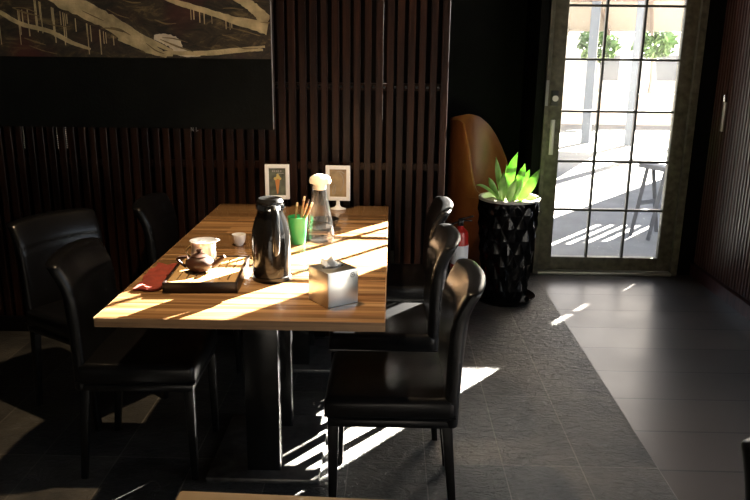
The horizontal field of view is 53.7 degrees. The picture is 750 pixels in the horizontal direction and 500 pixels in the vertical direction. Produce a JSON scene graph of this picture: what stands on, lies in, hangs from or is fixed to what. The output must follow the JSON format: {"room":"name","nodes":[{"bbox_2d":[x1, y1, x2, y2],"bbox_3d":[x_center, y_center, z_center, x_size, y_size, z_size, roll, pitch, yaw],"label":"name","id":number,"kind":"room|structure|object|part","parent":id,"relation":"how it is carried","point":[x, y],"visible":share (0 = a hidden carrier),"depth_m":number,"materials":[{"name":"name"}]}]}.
{"room":"cafe","nodes":[
{"label":"cafe","id":0,"kind":"room"},
{"bbox_2d":[56,127,186,290],"bbox_3d":[-1.920,-1.012,3.952,2.780,2.950,0.070,1,15,1],"label":"wall partition","id":1,"kind":"structure","parent":0,"point":[56,127],"depth_m":4.07,"materials":[{"name":"black wood"}]},
{"bbox_2d":[0,0,450,335],"bbox_3d":[-1.469,-0.975,3.833,3.687,2.948,0.108,1,15,1],"label":"wall","id":2,"kind":"structure","parent":0,"point":[333,60],"depth_m":3.90,"materials":[{"name":"brown wood"}]},
{"bbox_2d":[0,0,273,130],"bbox_3d":[-1.616,-1.235,3.677,2.200,1.264,0.055,1,15,1],"label":"painting","id":3,"kind":"object","parent":2,"relation":"attached to","point":[176,64],"visible":1,"depth_m":3.74,"materials":[{"name":"grey fabric"}]},
{"bbox_2d":[0,315,324,336],"bbox_3d":[-1.804,0.416,4.157,3.050,0.090,0.011,1,15,1],"label":"baseboard","id":4,"kind":"structure","parent":2,"relation":"attached to","point":[7,322],"depth_m":4.15,"materials":[{"name":"black wood"}]},
{"bbox_3d":[-1.473,-0.736,3.891,3.685,2.176,0.032,1,15,1],"label":"rail","id":5,"kind":"part","parent":2,"relation":"part of","materials":[{"name":"brown wood"}]},
{"bbox_2d":[0,251,749,499],"bbox_3d":[-0.516,0.999,2.416,5.710,0.100,7.320,1,15,1],"label":"floor","id":6,"kind":"structure","parent":0,"point":[537,420],"depth_m":3.23,"materials":[{"name":"tile"}]},
{"bbox_2d":[6,208,168,431],"bbox_3d":[-1.252,0.276,3.258,0.523,0.840,0.418,10,18,31],"label":"dining chair","id":7,"kind":"object","parent":6,"relation":"on","point":[35,238],"visible":0.55,"depth_m":3.18,"materials":[{"name":"black leather"}]},
{"bbox_3d":[-1.482,0.520,3.254,0.064,0.366,0.034,10,18,31],"label":"leg","id":8,"kind":"part","parent":7,"relation":"part of","materials":[{"name":"black"}]},
{"bbox_3d":[-1.214,0.328,3.246,0.410,0.030,0.395,10,18,31],"label":"seat frame","id":9,"kind":"part","parent":7,"relation":"part of","materials":[{"name":"black leather"}]},
{"bbox_3d":[-1.416,0.073,3.313,0.140,0.481,0.420,10,18,31],"label":"backrest","id":10,"kind":"part","parent":7,"relation":"part of","materials":[{"name":"black leather"}]},
{"bbox_3d":[-1.214,0.278,3.232,0.430,0.086,0.410,10,18,31],"label":"seat","id":11,"kind":"part","parent":7,"relation":"part of","materials":[{"name":"black leather"}]},
{"bbox_3d":[-1.157,0.578,3.052,0.036,0.366,0.034,10,18,31],"label":"leg","id":12,"kind":"part","parent":7,"relation":"part of","materials":[{"name":"black"}]},
{"bbox_3d":[-0.963,0.501,3.345,0.036,0.366,0.034,10,18,31],"label":"leg","id":13,"kind":"part","parent":7,"relation":"part of","materials":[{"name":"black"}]},
{"bbox_2d":[45,237,218,479],"bbox_3d":[-0.899,0.398,2.821,0.523,0.840,0.418,1,15,0],"label":"dining chair","id":14,"kind":"object","parent":6,"relation":"on","point":[118,360],"visible":0.93,"depth_m":2.69,"materials":[{"name":"black leather"}]},
{"bbox_3d":[-1.094,0.222,2.774,0.140,0.481,0.420,1,15,0],"label":"backrest","id":15,"kind":"part","parent":14,"relation":"part of","materials":[{"name":"black leather"}]},
{"bbox_3d":[-1.057,0.672,2.709,0.064,0.366,0.034,1,15,0],"label":"leg","id":16,"kind":"part","parent":14,"relation":"part of","materials":[{"name":"black wood"}]},
{"bbox_3d":[-1.056,0.578,3.057,0.064,0.366,0.034,1,15,0],"label":"leg","id":17,"kind":"part","parent":14,"relation":"part of","materials":[{"name":"black"}]},
{"bbox_3d":[-0.853,0.394,2.820,0.430,0.086,0.410,1,15,0],"label":"seat","id":18,"kind":"part","parent":14,"relation":"part of","materials":[{"name":"black leather"}]},
{"bbox_3d":[-0.854,0.443,2.833,0.410,0.030,0.395,1,15,0],"label":"seat frame","id":19,"kind":"part","parent":14,"relation":"part of","materials":[{"name":"black leather"}]},
{"bbox_3d":[-0.670,0.676,2.709,0.036,0.366,0.034,1,15,0],"label":"leg","id":20,"kind":"part","parent":14,"relation":"part of","materials":[{"name":"black wood"}]},
{"bbox_3d":[-0.669,0.583,3.057,0.036,0.366,0.034,1,15,0],"label":"leg","id":21,"kind":"part","parent":14,"relation":"part of","materials":[{"name":"black"}]},
{"bbox_2d":[132,192,241,373],"bbox_3d":[-0.898,0.152,3.730,0.523,0.840,0.418,1,15,1],"label":"dining chair","id":22,"kind":"object","parent":6,"relation":"on","point":[155,212],"visible":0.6,"depth_m":3.62,"materials":[{"name":"black leather"}]},
{"bbox_3d":[-1.093,-0.025,3.686,0.140,0.481,0.420,1,15,1],"label":"backrest","id":23,"kind":"part","parent":22,"relation":"part of","materials":[{"name":"black leather"}]},
{"bbox_3d":[-0.673,0.432,3.614,0.036,0.366,0.034,1,15,1],"label":"leg","id":24,"kind":"part","parent":22,"relation":"part of","materials":[{"name":"black"}]},
{"bbox_2d":[94,232,387,483],"bbox_3d":[-0.407,0.432,2.887,0.895,0.750,1.099,1,15,1],"label":"dining table","id":25,"kind":"object","parent":6,"relation":"on","point":[268,443],"visible":0.75,"depth_m":2.70,"materials":[{"name":"brown wood"}]},
{"bbox_2d":[133,262,176,290],"bbox_3d":[-0.783,0.093,2.659,0.101,0.016,0.322,0,15,-2],"label":"cloth","id":26,"kind":"object","parent":25,"relation":"on","point":[153,279],"visible":0.94,"depth_m":2.64,"materials":[{"name":"red fabric"}]},
{"bbox_2d":[162,255,249,292],"bbox_3d":[-0.597,0.083,2.663,0.252,0.037,0.345,0,15,-2],"label":"tray","id":27,"kind":"object","parent":25,"relation":"on","point":[228,276],"visible":0.81,"depth_m":2.55,"materials":[{"name":"black wood"}]},
{"bbox_2d":[176,249,225,272],"bbox_3d":[-0.619,0.036,2.624,0.155,0.080,0.101,8,17,27],"label":"teapot","id":28,"kind":"object","parent":27,"relation":"on","point":[199,262],"visible":1,"depth_m":2.60,"materials":[{"name":"brown ceramic"}]},
{"bbox_3d":[-0.683,0.044,2.627,0.044,0.049,0.010,0,15,-2],"label":"handle","id":29,"kind":"part","parent":28,"relation":"part of","materials":[{"name":"brown ceramic"}]},
{"bbox_3d":[-0.623,0.009,2.620,0.060,0.026,0.060,0,15,-2],"label":"lid","id":30,"kind":"part","parent":28,"relation":"part of","materials":[{"name":"brown ceramic"}]},
{"bbox_3d":[-0.558,0.042,2.630,0.057,0.051,0.026,0,15,-2],"label":"spout","id":31,"kind":"part","parent":28,"relation":"part of","materials":[{"name":"brown ceramic"}]},
{"bbox_2d":[185,237,219,260],"bbox_3d":[-0.638,0.001,2.756,0.101,0.078,0.101,13,20,39],"label":"pitcher","id":32,"kind":"object","parent":27,"relation":"on","point":[207,244],"visible":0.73,"depth_m":2.73,"materials":[{"name":"white ceramic"}]},
{"bbox_3d":[-0.690,0.004,2.752,0.032,0.057,0.009,-1,15,-4],"label":"handle","id":33,"kind":"part","parent":32,"relation":"part of","materials":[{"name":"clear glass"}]},
{"bbox_2d":[232,232,245,245],"bbox_3d":[-0.573,-0.044,3.115,0.059,0.047,0.059,1,15,1],"label":"tea cup","id":34,"kind":"object","parent":25,"relation":"on","point":[238,238],"visible":1,"depth_m":3.10,"materials":[{"name":"white ceramic"}]},
{"bbox_3d":[-0.412,0.788,2.968,0.420,0.022,0.500,1,15,1],"label":"plate","id":35,"kind":"part","parent":25,"relation":"part of","materials":[{"name":"metal"}]},
{"bbox_2d":[251,195,291,283],"bbox_3d":[-0.373,-0.042,2.629,0.144,0.300,0.160,6,16,18],"label":"flask","id":36,"kind":"object","parent":25,"relation":"on","point":[271,240],"visible":1,"depth_m":2.59,"materials":[{"name":"silver metal"}]},
{"bbox_3d":[-0.369,-0.175,2.601,0.094,0.028,0.094,1,15,1],"label":"lid","id":37,"kind":"part","parent":36,"relation":"part of","materials":[{"name":"black plastic"}]},
{"bbox_3d":[-0.345,-0.066,2.556,0.028,0.179,0.065,-4,16,-18],"label":"handle","id":38,"kind":"part","parent":36,"relation":"part of","materials":[{"name":"black plastic"}]},
{"bbox_2d":[288,214,307,244],"bbox_3d":[-0.327,-0.085,3.139,0.084,0.118,0.084,1,15,1],"label":"cup","id":39,"kind":"object","parent":25,"relation":"on","point":[297,226],"visible":0.91,"depth_m":3.11,"materials":[{"name":"green plastic"}]},
{"bbox_2d":[295,202,297,217],"bbox_3d":[-0.338,-0.121,3.152,0.010,0.164,0.031,12,19,37],"label":"chopstick","id":40,"kind":"object","parent":39,"relation":"in","point":[296,202],"visible":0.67,"depth_m":3.14,"materials":[{"name":"brown wood"}]},
{"bbox_2d":[300,196,305,217],"bbox_3d":[-0.315,-0.134,3.146,0.044,0.192,0.009,-5,16,-20],"label":"chopstick","id":41,"kind":"object","parent":39,"relation":"in","point":[303,202],"visible":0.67,"depth_m":3.13,"materials":[{"name":"brown wood"}]},
{"bbox_2d":[301,199,309,217],"bbox_3d":[-0.311,-0.125,3.128,0.073,0.186,0.010,-1,15,-6],"label":"chopstick","id":42,"kind":"object","parent":39,"relation":"in","point":[307,202],"visible":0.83,"depth_m":3.11,"materials":[{"name":"brown wood"}]},
{"bbox_2d":[305,202,312,219],"bbox_3d":[-0.301,-0.115,3.110,0.087,0.176,0.010,1,15,1],"label":"chopstick","id":43,"kind":"object","parent":39,"relation":"in","point":[311,204],"visible":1,"depth_m":3.09,"materials":[{"name":"brown wood"}]},
{"bbox_2d":[306,174,333,243],"bbox_3d":[-0.237,-0.181,3.168,0.124,0.290,0.124,1,15,1],"label":"carafe","id":44,"kind":"object","parent":25,"relation":"on","point":[319,181],"visible":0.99,"depth_m":3.16,"materials":[{"name":"clear glass"}]},
{"bbox_3d":[-0.233,-0.289,3.139,0.093,0.065,0.086,1,15,1],"label":"lid","id":45,"kind":"part","parent":44,"relation":"part of","materials":[{"name":"beige plastic"}]},
{"bbox_2d":[309,256,357,307],"bbox_3d":[-0.137,0.094,2.422,0.118,0.151,0.119,-10,19,-35],"label":"tissue box","id":46,"kind":"object","parent":25,"relation":"on","point":[332,283],"visible":1,"depth_m":2.39,"materials":[{"name":"silver metal"}]},
{"bbox_2d":[176,491,380,499],"bbox_3d":[0.068,0.927,1.075,0.920,0.750,0.800,1,15,3],"label":"wooden table","id":47,"kind":"object","parent":6,"relation":"on","point":[184,495],"visible":1,"depth_m":1.37,"materials":[{"name":"brown wood"}]},
{"bbox_2d":[190,204,387,372],"bbox_3d":[-0.388,0.205,3.728,0.895,0.750,0.642,1,15,1],"label":"dining table","id":48,"kind":"object","parent":6,"relation":"on","point":[310,354],"visible":0.45,"depth_m":3.68,"materials":[{"name":"brown wood"}]},
{"bbox_2d":[265,164,289,207],"bbox_3d":[-0.505,-0.331,3.833,0.126,0.227,0.060,0,15,-2],"label":"card stand","id":49,"kind":"object","parent":48,"relation":"on","point":[277,177],"visible":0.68,"depth_m":3.82,"materials":[{"name":"white plastic"}]},
{"bbox_2d":[269,168,285,194],"bbox_3d":[-0.505,-0.353,3.830,0.086,0.142,0.006,0,15,-2],"label":"print","id":50,"kind":"object","parent":49,"relation":"on","point":[277,176],"depth_m":3.83,"materials":[{"name":"multicoloured"}]},
{"bbox_3d":[-0.391,0.546,3.861,0.420,0.022,0.410,1,15,1],"label":"plate","id":51,"kind":"part","parent":48,"relation":"part of","materials":[{"name":"metal"}]},
{"bbox_2d":[311,216,338,230],"bbox_3d":[-0.229,-0.118,3.393,0.132,0.052,0.132,1,15,1],"label":"bowl","id":52,"kind":"object","parent":48,"relation":"on","point":[317,219],"visible":0.62,"depth_m":3.42,"materials":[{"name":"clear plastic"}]},
{"bbox_2d":[326,165,349,209],"bbox_3d":[-0.191,-0.323,3.815,0.126,0.227,0.060,2,15,3],"label":"card stand","id":53,"kind":"object","parent":48,"relation":"on","point":[338,190],"visible":1,"depth_m":3.81,"materials":[{"name":"white plastic"}]},
{"bbox_2d":[330,169,345,196],"bbox_3d":[-0.190,-0.345,3.811,0.086,0.142,0.006,2,15,3],"label":"print","id":54,"kind":"object","parent":53,"relation":"on","point":[337,176],"depth_m":3.81,"materials":[{"name":"beige paper"}]},
{"bbox_2d":[328,223,460,440],"bbox_3d":[0.080,0.327,3.122,0.523,0.840,0.418,1,15,1],"label":"dining chair","id":55,"kind":"object","parent":6,"relation":"on","point":[409,327],"visible":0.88,"depth_m":2.93,"materials":[{"name":"black leather"}]},
{"bbox_3d":[0.034,0.322,3.122,0.430,0.086,0.410,1,15,1],"label":"seat","id":56,"kind":"part","parent":55,"relation":"part of","materials":[{"name":"black leather"}]},
{"bbox_3d":[0.228,0.606,3.007,0.064,0.366,0.034,1,15,1],"label":"leg","id":57,"kind":"part","parent":55,"relation":"part of","materials":[{"name":"black wood"}]},
{"bbox_3d":[0.279,0.157,3.071,0.140,0.481,0.420,1,15,1],"label":"backrest","id":58,"kind":"part","parent":55,"relation":"part of","materials":[{"name":"black leather"}]},
{"bbox_2d":[324,258,485,499],"bbox_3d":[0.099,0.472,2.586,0.523,0.840,0.418,1,15,1],"label":"dining chair","id":59,"kind":"object","parent":6,"relation":"on","point":[385,389],"visible":1,"depth_m":2.43,"materials":[{"name":"black leather"}]},
{"bbox_3d":[-0.139,0.745,2.478,0.036,0.366,0.034,1,15,1],"label":"leg","id":60,"kind":"part","parent":59,"relation":"part of","materials":[{"name":"black wood"}]},
{"bbox_3d":[-0.131,0.651,2.826,0.036,0.366,0.034,1,15,1],"label":"leg","id":61,"kind":"part","parent":59,"relation":"part of","materials":[{"name":"black wood"}]},
{"bbox_3d":[0.053,0.516,2.599,0.410,0.030,0.395,1,15,1],"label":"seat frame","id":62,"kind":"part","parent":59,"relation":"part of","materials":[{"name":"black wood"}]},
{"bbox_3d":[0.053,0.467,2.586,0.430,0.086,0.410,1,15,1],"label":"seat","id":63,"kind":"part","parent":59,"relation":"part of","materials":[{"name":"black leather"}]},
{"bbox_3d":[0.256,0.657,2.819,0.064,0.366,0.034,1,15,1],"label":"leg","id":64,"kind":"part","parent":59,"relation":"part of","materials":[{"name":"black wood"}]},
{"bbox_3d":[0.247,0.751,2.471,0.064,0.366,0.034,1,15,1],"label":"leg","id":65,"kind":"part","parent":59,"relation":"part of","materials":[{"name":"black wood"}]},
{"bbox_3d":[0.298,0.302,2.535,0.140,0.481,0.420,1,15,1],"label":"backrest","id":66,"kind":"part","parent":59,"relation":"part of","materials":[{"name":"black leather"}]},
{"bbox_2d":[386,196,452,302],"bbox_3d":[0.114,0.165,3.725,0.523,0.840,0.418,1,15,1],"label":"dining chair","id":67,"kind":"object","parent":6,"relation":"on","point":[405,282],"visible":0.48,"depth_m":3.59,"materials":[{"name":"black leather"}]},
{"bbox_3d":[0.067,0.209,3.738,0.410,0.030,0.395,1,15,1],"label":"seat frame","id":68,"kind":"part","parent":67,"relation":"part of","materials":[{"name":"black leather"}]},
{"bbox_3d":[0.068,0.159,3.725,0.430,0.086,0.410,1,15,1],"label":"seat","id":69,"kind":"part","parent":67,"relation":"part of","materials":[{"name":"black leather"}]},
{"bbox_3d":[0.313,-0.006,3.674,0.140,0.481,0.420,1,15,1],"label":"backrest","id":70,"kind":"part","parent":67,"relation":"part of","materials":[{"name":"black leather"}]},
{"bbox_2d":[447,215,473,273],"bbox_3d":[0.529,0.064,4.626,0.122,0.574,0.110,-12,19,-38],"label":"fire extinguisher","id":71,"kind":"object","parent":6,"relation":"on","point":[461,252],"visible":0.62,"depth_m":4.56,"materials":[{"name":"red paint"}]},
{"bbox_3d":[0.559,-0.195,4.555,0.094,0.036,0.018,1,15,1],"label":"squeeze handle","id":72,"kind":"part","parent":71,"relation":"part of","materials":[{"name":"black metal"}]},
{"bbox_2d":[445,114,507,265],"bbox_3d":[0.798,-0.387,5.284,0.573,1.108,0.572,1,15,1],"label":"barrel armchair","id":73,"kind":"object","parent":6,"relation":"on","point":[474,147],"visible":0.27,"depth_m":5.14,"materials":[{"name":"brown leather"}]},
{"bbox_2d":[479,289,534,306],"bbox_3d":[0.832,0.299,4.796,0.400,0.037,0.400,1,15,1],"label":"saucer","id":74,"kind":"object","parent":6,"relation":"on","point":[529,296],"visible":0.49,"depth_m":4.66,"materials":[{"name":"black ceramic"}]},
{"bbox_2d":[476,153,539,302],"bbox_3d":[0.839,-0.147,4.677,0.386,0.936,0.386,10,18,32],"label":"potted plant","id":75,"kind":"object","parent":74,"relation":"on","point":[508,216],"visible":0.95,"depth_m":4.58,"materials":[{"name":"green plant"}]},
{"bbox_3d":[0.838,-0.012,4.712,0.384,0.658,0.387,1,15,1],"label":"pot","id":76,"kind":"part","parent":75,"relation":"part of","materials":[{"name":"black ceramic"}]},
{"bbox_2d":[741,437,749,499],"bbox_3d":[0.905,0.823,1.321,0.418,0.840,0.523,1,15,1],"label":"dining chair","id":77,"kind":"object","parent":6,"relation":"on","point":[745,445],"visible":1,"depth_m":1.41,"materials":[{"name":"black leather"}]},
{"bbox_2d":[391,0,527,250],"bbox_3d":[-1.048,-1.463,5.618,4.445,3.170,0.120,1,15,1],"label":"wall","id":78,"kind":"structure","parent":0,"point":[487,40],"depth_m":5.54,"materials":[{"name":"black paint"}]},
{"bbox_2d":[517,0,550,271],"bbox_3d":[1.136,-1.332,5.261,0.060,2.950,0.540,1,15,1],"label":"wall","id":79,"kind":"structure","parent":0,"point":[538,11],"depth_m":5.16,"materials":[{"name":"black paint"}]},
{"bbox_2d":[544,80,548,105],"bbox_3d":[1.165,-1.063,5.015,0.020,0.170,0.012,1,15,1],"label":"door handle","id":80,"kind":"structure","parent":79,"relation":"attached to","point":[547,81],"depth_m":5.01,"materials":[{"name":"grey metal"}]},
{"bbox_2d":[537,269,670,276],"bbox_3d":[1.652,0.155,5.391,0.955,0.022,0.140,1,15,1],"label":"trim","id":81,"kind":"structure","parent":79,"relation":"attached to","point":[539,271],"depth_m":5.33,"materials":[{"name":"silver metal"}]},
{"bbox_2d":[694,0,749,301],"bbox_3d":[2.290,-0.373,1.763,0.120,2.950,6.900,1,15,1],"label":"wall","id":82,"kind":"structure","parent":0,"point":[722,250],"depth_m":4.77,"materials":[{"name":"black"}]},
{"bbox_2d":[677,0,726,274],"bbox_3d":[1.794,-1.266,5.045,1.265,2.950,0.120,1,15,1],"label":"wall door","id":83,"kind":"structure","parent":82,"relation":"in","point":[717,8],"depth_m":5.10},
{"bbox_2d":[537,0,700,270],"bbox_3d":[1.665,-1.118,5.026,0.951,2.619,0.090,1,15,1],"label":"door","id":84,"kind":"structure","parent":83,"relation":"attached to","point":[690,19],"depth_m":5.13,"materials":[{"name":"brown wood"}]},
{"bbox_3d":[1.222,-0.778,5.112,0.030,0.240,0.012,1,15,1],"label":"lock plate","id":85,"kind":"part","parent":84,"relation":"part of","materials":[{"name":"silver metal"}]},
{"bbox_3d":[1.224,-1.031,5.032,0.040,0.040,0.035,1,15,1],"label":"knob","id":86,"kind":"part","parent":84,"relation":"part of","materials":[{"name":"silver metal"}]},
{"bbox_2d":[532,0,709,275],"bbox_3d":[1.674,-1.145,5.050,1.030,2.710,0.120,1,15,1],"label":"door frame","id":87,"kind":"structure","parent":83,"relation":"in","point":[704,7],"depth_m":5.08,"materials":[{"name":"brown wood"}]},
{"bbox_2d":[689,264,749,320],"bbox_3d":[2.273,0.425,4.299,0.040,0.085,2.180,1,15,1],"label":"baseboard","id":88,"kind":"structure","parent":82,"relation":"attached to","point":[732,298],"depth_m":4.85,"materials":[{"name":"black wood"}]},
{"bbox_2d":[720,94,727,131],"bbox_3d":[2.283,-0.898,4.854,0.023,0.240,0.036,1,15,1],"label":"door handle","id":89,"kind":"object","parent":82,"relation":"attached to","point":[724,95],"visible":1,"depth_m":4.85,"materials":[{"name":"silver metal"}]},
{"bbox_3d":[2.289,-0.874,4.860,0.012,0.190,0.036,1,15,1],"label":"plate","id":90,"kind":"part","parent":89,"relation":"part of","materials":[{"name":"silver metal"}]},
{"label":"outside","id":91,"kind":"structure","parent":0,"visible":0},
{"bbox_2d":[551,124,669,256],"bbox_3d":[10.631,-5.833,28.224,70.000,0.100,82.000,1,15,1],"label":"ground","id":92,"kind":"structure","parent":91,"point":[651,141],"depth_m":8.73,"materials":[{"name":"grey concrete"}]},
{"bbox_2d":[576,31,622,92],"bbox_3d":[5.373,-4.320,17.970,1.096,2.229,1.136,1,15,1],"label":"tree","id":93,"kind":"object","parent":92,"relation":"on","point":[612,46],"visible":0.62,"depth_m":17.65,"materials":[{"name":"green plant"}]},
{"bbox_2d":[561,93,673,124],"bbox_3d":[5.369,-3.189,16.731,8.040,0.680,0.260,1,15,1],"label":"wall","id":94,"kind":"structure","parent":92,"relation":"on","point":[571,101],"depth_m":16.63,"materials":[{"name":"white paint"}]},
{"bbox_2d":[563,31,680,93],"bbox_3d":[6.349,-6.369,23.516,7.000,3.300,5.800,1,15,1],"label":"house","id":95,"kind":"structure","parent":92,"relation":"on","point":[616,74],"depth_m":21.23,"materials":[{"name":"white paint"}]},
{"bbox_2d":[568,0,683,145],"bbox_3d":[4.379,-3.563,14.320,3.550,2.640,3.200,6,16,20],"label":"pergola","id":96,"kind":"object","parent":92,"relation":"on","point":[591,19],"visible":0.48,"depth_m":13.18,"materials":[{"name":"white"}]},
{"bbox_3d":[3.781,-3.085,12.967,0.150,2.410,0.100,6,16,20],"label":"post","id":97,"kind":"part","parent":96,"relation":"part of","materials":[{"name":"grey metal"}]},
{"bbox_3d":[4.389,-4.529,14.059,3.550,0.640,3.200,6,16,20],"label":"roof panel","id":98,"kind":"part","parent":96,"relation":"part of","materials":[{"name":"brown"}]},
{"bbox_3d":[4.470,-3.008,12.709,0.150,2.410,0.100,6,16,20],"label":"post","id":99,"kind":"part","parent":96,"relation":"part of","materials":[{"name":"white wood"}]},
{"bbox_2d":[628,163,665,240],"bbox_3d":[2.471,-0.429,6.509,0.367,0.635,0.360,-7,17,-26],"label":"stool","id":100,"kind":"object","parent":92,"relation":"on","point":[655,200],"visible":0.63,"depth_m":6.51,"materials":[{"name":"grey wood"}]},
{"bbox_3d":[2.338,-0.430,6.555,0.172,0.610,0.048,-7,17,-26],"label":"leg","id":101,"kind":"part","parent":100,"relation":"part of","materials":[{"name":"grey wood"}]},
{"bbox_3d":[2.425,-0.431,6.601,0.200,0.040,0.024,-7,17,-26],"label":"cross rail","id":102,"kind":"part","parent":100,"relation":"part of","materials":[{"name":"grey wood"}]},
{"bbox_3d":[2.474,-0.717,6.432,0.120,0.040,0.360,-7,17,-26],"label":"rail","id":103,"kind":"part","parent":100,"relation":"part of","materials":[{"name":"grey wood"}]},
{"bbox_3d":[2.511,-0.452,6.642,0.172,0.610,0.048,-7,17,-26],"label":"leg","id":104,"kind":"part","parent":100,"relation":"part of","materials":[{"name":"grey wood"}]},
{"bbox_3d":[2.430,-0.383,6.383,0.172,0.610,0.048,-7,17,-27],"label":"leg","id":105,"kind":"part","parent":100,"relation":"part of","materials":[{"name":"grey wood"}]},
{"bbox_2d":[630,31,678,93],"bbox_3d":[6.903,-4.497,18.531,1.145,2.309,1.135,1,15,1],"label":"tree","id":106,"kind":"object","parent":92,"relation":"on","point":[665,41],"visible":0.76,"depth_m":18.11,"materials":[{"name":"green plant"}]}
]}

